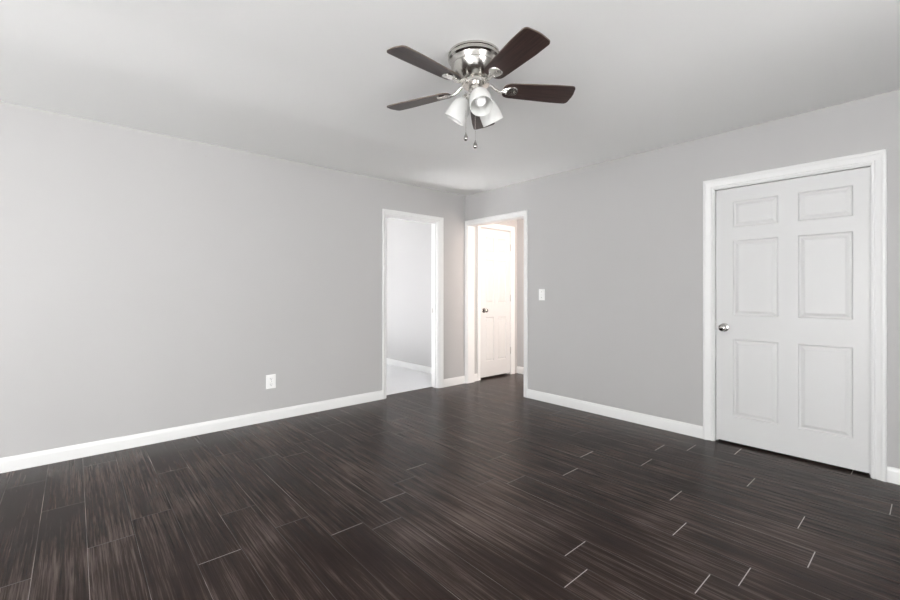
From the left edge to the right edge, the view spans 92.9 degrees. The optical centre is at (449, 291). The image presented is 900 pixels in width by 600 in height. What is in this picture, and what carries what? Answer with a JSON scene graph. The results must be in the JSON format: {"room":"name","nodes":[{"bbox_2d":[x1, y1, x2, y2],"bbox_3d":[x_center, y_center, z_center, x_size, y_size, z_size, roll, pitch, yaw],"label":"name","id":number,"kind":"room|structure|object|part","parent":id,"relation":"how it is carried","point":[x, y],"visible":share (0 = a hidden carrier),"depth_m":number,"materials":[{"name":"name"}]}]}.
{"room":"empty living room","nodes":[
{"label":"empty living room","id":0,"kind":"room"},
{"bbox_2d":[0,101,516,457],"bbox_3d":[-3.179,-0.045,2.733,11.165,2.470,0.180,0,0,-41],"label":"wall","id":1,"kind":"structure","parent":0,"point":[149,282],"depth_m":3.47,"materials":[{"name":"grey paint"}]},
{"bbox_2d":[0,390,382,472],"bbox_3d":[-4.028,1.141,1.858,8.734,0.097,0.014,0,0,-41],"label":"baseboard","id":2,"kind":"structure","parent":1,"relation":"attached to","point":[28,460],"depth_m":3.40,"materials":[{"name":"white paint"}]},
{"bbox_2d":[266,374,275,388],"bbox_3d":[-1.652,0.830,3.948,0.088,0.128,0.009,0,0,-41],"label":"wall outlet","id":3,"kind":"object","parent":1,"relation":"attached to","point":[270,379],"visible":1,"depth_m":3.95,"materials":[{"name":"white plastic"}]},
{"bbox_2d":[382,209,443,398],"bbox_3d":[-0.469,0.129,5.072,0.907,2.122,0.159,0,0,-41],"label":"door frame","id":4,"kind":"structure","parent":1,"relation":"attached to","point":[437,223],"depth_m":5.28,"materials":[{"name":"white paint"}]},
{"bbox_2d":[444,376,464,386],"bbox_3d":[0.059,1.141,5.447,0.382,0.097,0.014,0,0,-41],"label":"baseboard","id":5,"kind":"structure","parent":1,"relation":"attached to","point":[456,380],"depth_m":5.44,"materials":[{"name":"white paint"}]},
{"bbox_2d":[481,228,510,377],"bbox_3d":[0.651,0.150,5.963,0.616,2.028,0.100,0,0,-41],"label":"door","id":6,"kind":"structure","parent":1,"relation":"in","point":[495,244],"depth_m":5.97,"materials":[{"name":"white paint"}]},
{"bbox_2d":[477,224,514,380],"bbox_3d":[0.613,0.124,6.010,0.758,2.131,0.140,0,0,-41],"label":"door frame","id":7,"kind":"structure","parent":1,"relation":"attached to","point":[488,226],"depth_m":5.96,"materials":[{"name":"white paint"}]},
{"bbox_2d":[386,364,431,394],"bbox_3d":[-2.715,1.213,5.892,4.032,0.054,4.084,0,0,-41],"label":"floor","id":8,"kind":"structure","parent":0,"point":[398,379],"depth_m":5.71,"materials":[{"name":"white carpet"}]},
{"bbox_2d":[0,373,899,599],"bbox_3d":[0.403,1.190,2.541,5.795,0.001,5.065,0,0,-41],"label":"floor","id":9,"kind":"structure","parent":0,"point":[482,489],"depth_m":2.29,"materials":[{"name":"brown wood"}]},
{"bbox_2d":[0,0,899,195],"bbox_3d":[-0.588,-1.287,-1.101,10.000,0.126,9.000,0,0,-41],"label":"ceiling","id":10,"kind":"structure","parent":0,"point":[313,82],"depth_m":2.42,"materials":[{"name":"paint"}]},
{"bbox_2d":[387,27,574,148],"bbox_3d":[0.115,-0.998,2.233,1.017,0.504,1.044,0,0,-41],"label":"ceiling fan","id":11,"kind":"object","parent":10,"relation":"hanging from","point":[473,63],"visible":1,"depth_m":2.17,"materials":[{"name":"brown wood"}]},
{"bbox_3d":[-0.171,-1.073,2.419,0.390,0.006,0.140,0,12,28],"label":"fan blade","id":12,"kind":"part","parent":11,"relation":"part of","materials":[{"name":"brown wood"}]},
{"bbox_3d":[-0.112,-1.073,2.017,0.390,0.006,0.140,0,12,-44],"label":"fan blade","id":13,"kind":"part","parent":11,"relation":"part of","materials":[{"name":"brown wood"}]},
{"bbox_3d":[0.052,-0.976,2.292,0.116,0.120,0.116,35,12,18],"label":"lamp shade","id":14,"kind":"part","parent":11,"relation":"part of","materials":[{"name":"white glass"}]},
{"bbox_3d":[0.153,-0.978,2.168,0.055,0.094,0.055,0,-33,-9],"label":"light bulb","id":15,"kind":"part","parent":11,"relation":"part of","materials":[{"name":"white glass"}]},
{"bbox_3d":[0.153,-0.976,2.167,0.116,0.120,0.116,0,-33,-9],"label":"lamp shade","id":16,"kind":"part","parent":11,"relation":"part of","materials":[{"name":"white glass"}]},
{"bbox_3d":[0.192,-1.073,2.599,0.140,0.006,0.390,-12,-2,9],"label":"fan blade","id":17,"kind":"part","parent":11,"relation":"part of","materials":[{"name":"brown wood"}]},
{"bbox_3d":[0.211,-0.976,2.317,0.116,0.120,0.116,-40,24,-32],"label":"lamp shade","id":18,"kind":"part","parent":11,"relation":"part of","materials":[{"name":"white glass"}]},
{"bbox_3d":[0.288,-1.073,1.950,0.140,0.006,0.390,13,-6,-26],"label":"fan blade","id":19,"kind":"part","parent":11,"relation":"part of","materials":[{"name":"brown wood"}]},
{"bbox_3d":[0.476,-1.073,2.309,0.390,0.006,0.140,0,-12,-8],"label":"fan blade","id":20,"kind":"part","parent":11,"relation":"part of","materials":[{"name":"brown wood"}]},
{"bbox_2d":[517,219,523,366],"bbox_3d":[1.828,-0.045,5.400,0.120,2.470,2.420,0,0,-41],"label":"wall","id":21,"kind":"structure","parent":0,"point":[520,222],"depth_m":6.22,"materials":[{"name":"grey paint"}]},
{"bbox_2d":[517,366,523,373],"bbox_3d":[1.738,1.141,5.401,0.014,0.097,2.300,0,0,-41],"label":"baseboard","id":22,"kind":"structure","parent":21,"relation":"attached to","point":[520,370],"depth_m":6.21,"materials":[{"name":"white paint"}]},
{"bbox_2d":[386,89,899,468],"bbox_3d":[1.829,-0.045,3.817,0.122,2.470,13.440,0,0,-41],"label":"wall","id":23,"kind":"structure","parent":0,"point":[615,247],"depth_m":3.89,"materials":[{"name":"grey paint"}]},
{"bbox_2d":[386,358,431,373],"bbox_3d":[-1.207,1.137,7.220,0.014,0.097,4.080,0,0,-41],"label":"baseboard","id":24,"kind":"structure","parent":23,"relation":"attached to","point":[425,369],"depth_m":6.54,"materials":[{"name":"white paint"}]},
{"bbox_2d":[465,210,527,397],"bbox_3d":[0.584,0.132,5.234,0.159,2.116,1.047,0,0,-41],"label":"door frame","id":25,"kind":"structure","parent":23,"relation":"attached to","point":[470,225],"depth_m":5.55,"materials":[{"name":"white paint"}]},
{"bbox_2d":[539,289,544,299],"bbox_3d":[0.996,0.032,4.660,0.017,0.124,0.078,0,0,-41],"label":"light switch","id":26,"kind":"object","parent":23,"relation":"attached to","point":[541,291],"visible":1,"depth_m":4.65,"materials":[{"name":"white plastic"}]},
{"bbox_2d":[527,389,702,438],"bbox_3d":[1.461,1.141,4.133,0.014,0.097,1.785,0,0,-41],"label":"baseboard","id":27,"kind":"structure","parent":23,"relation":"attached to","point":[684,428],"depth_m":3.97,"materials":[{"name":"white paint"}]},
{"bbox_2d":[716,167,870,473],"bbox_3d":[2.409,0.184,3.082,0.100,1.980,0.886,0,0,-41],"label":"door","id":28,"kind":"structure","parent":23,"relation":"in","point":[793,256],"depth_m":3.04,"materials":[{"name":"white paint"}]},
{"bbox_3d":[2.144,0.282,3.359,0.066,0.066,0.066,0,0,-41],"label":"knob","id":29,"kind":"part","parent":28,"relation":"part of","materials":[{"name":"silver metal"}]},
{"bbox_2d":[703,149,886,481],"bbox_3d":[2.437,0.148,3.109,0.140,2.084,1.042,0,0,-41],"label":"door frame","id":30,"kind":"structure","parent":23,"relation":"attached to","point":[877,160],"depth_m":2.79,"materials":[{"name":"white paint"}]},
{"bbox_2d":[887,466,899,484],"bbox_3d":[3.083,1.141,2.286,0.014,0.097,1.046,0,0,-41],"label":"baseboard","id":31,"kind":"structure","parent":23,"relation":"attached to","point":[893,474],"depth_m":2.65,"materials":[{"name":"white paint"}]}
]}

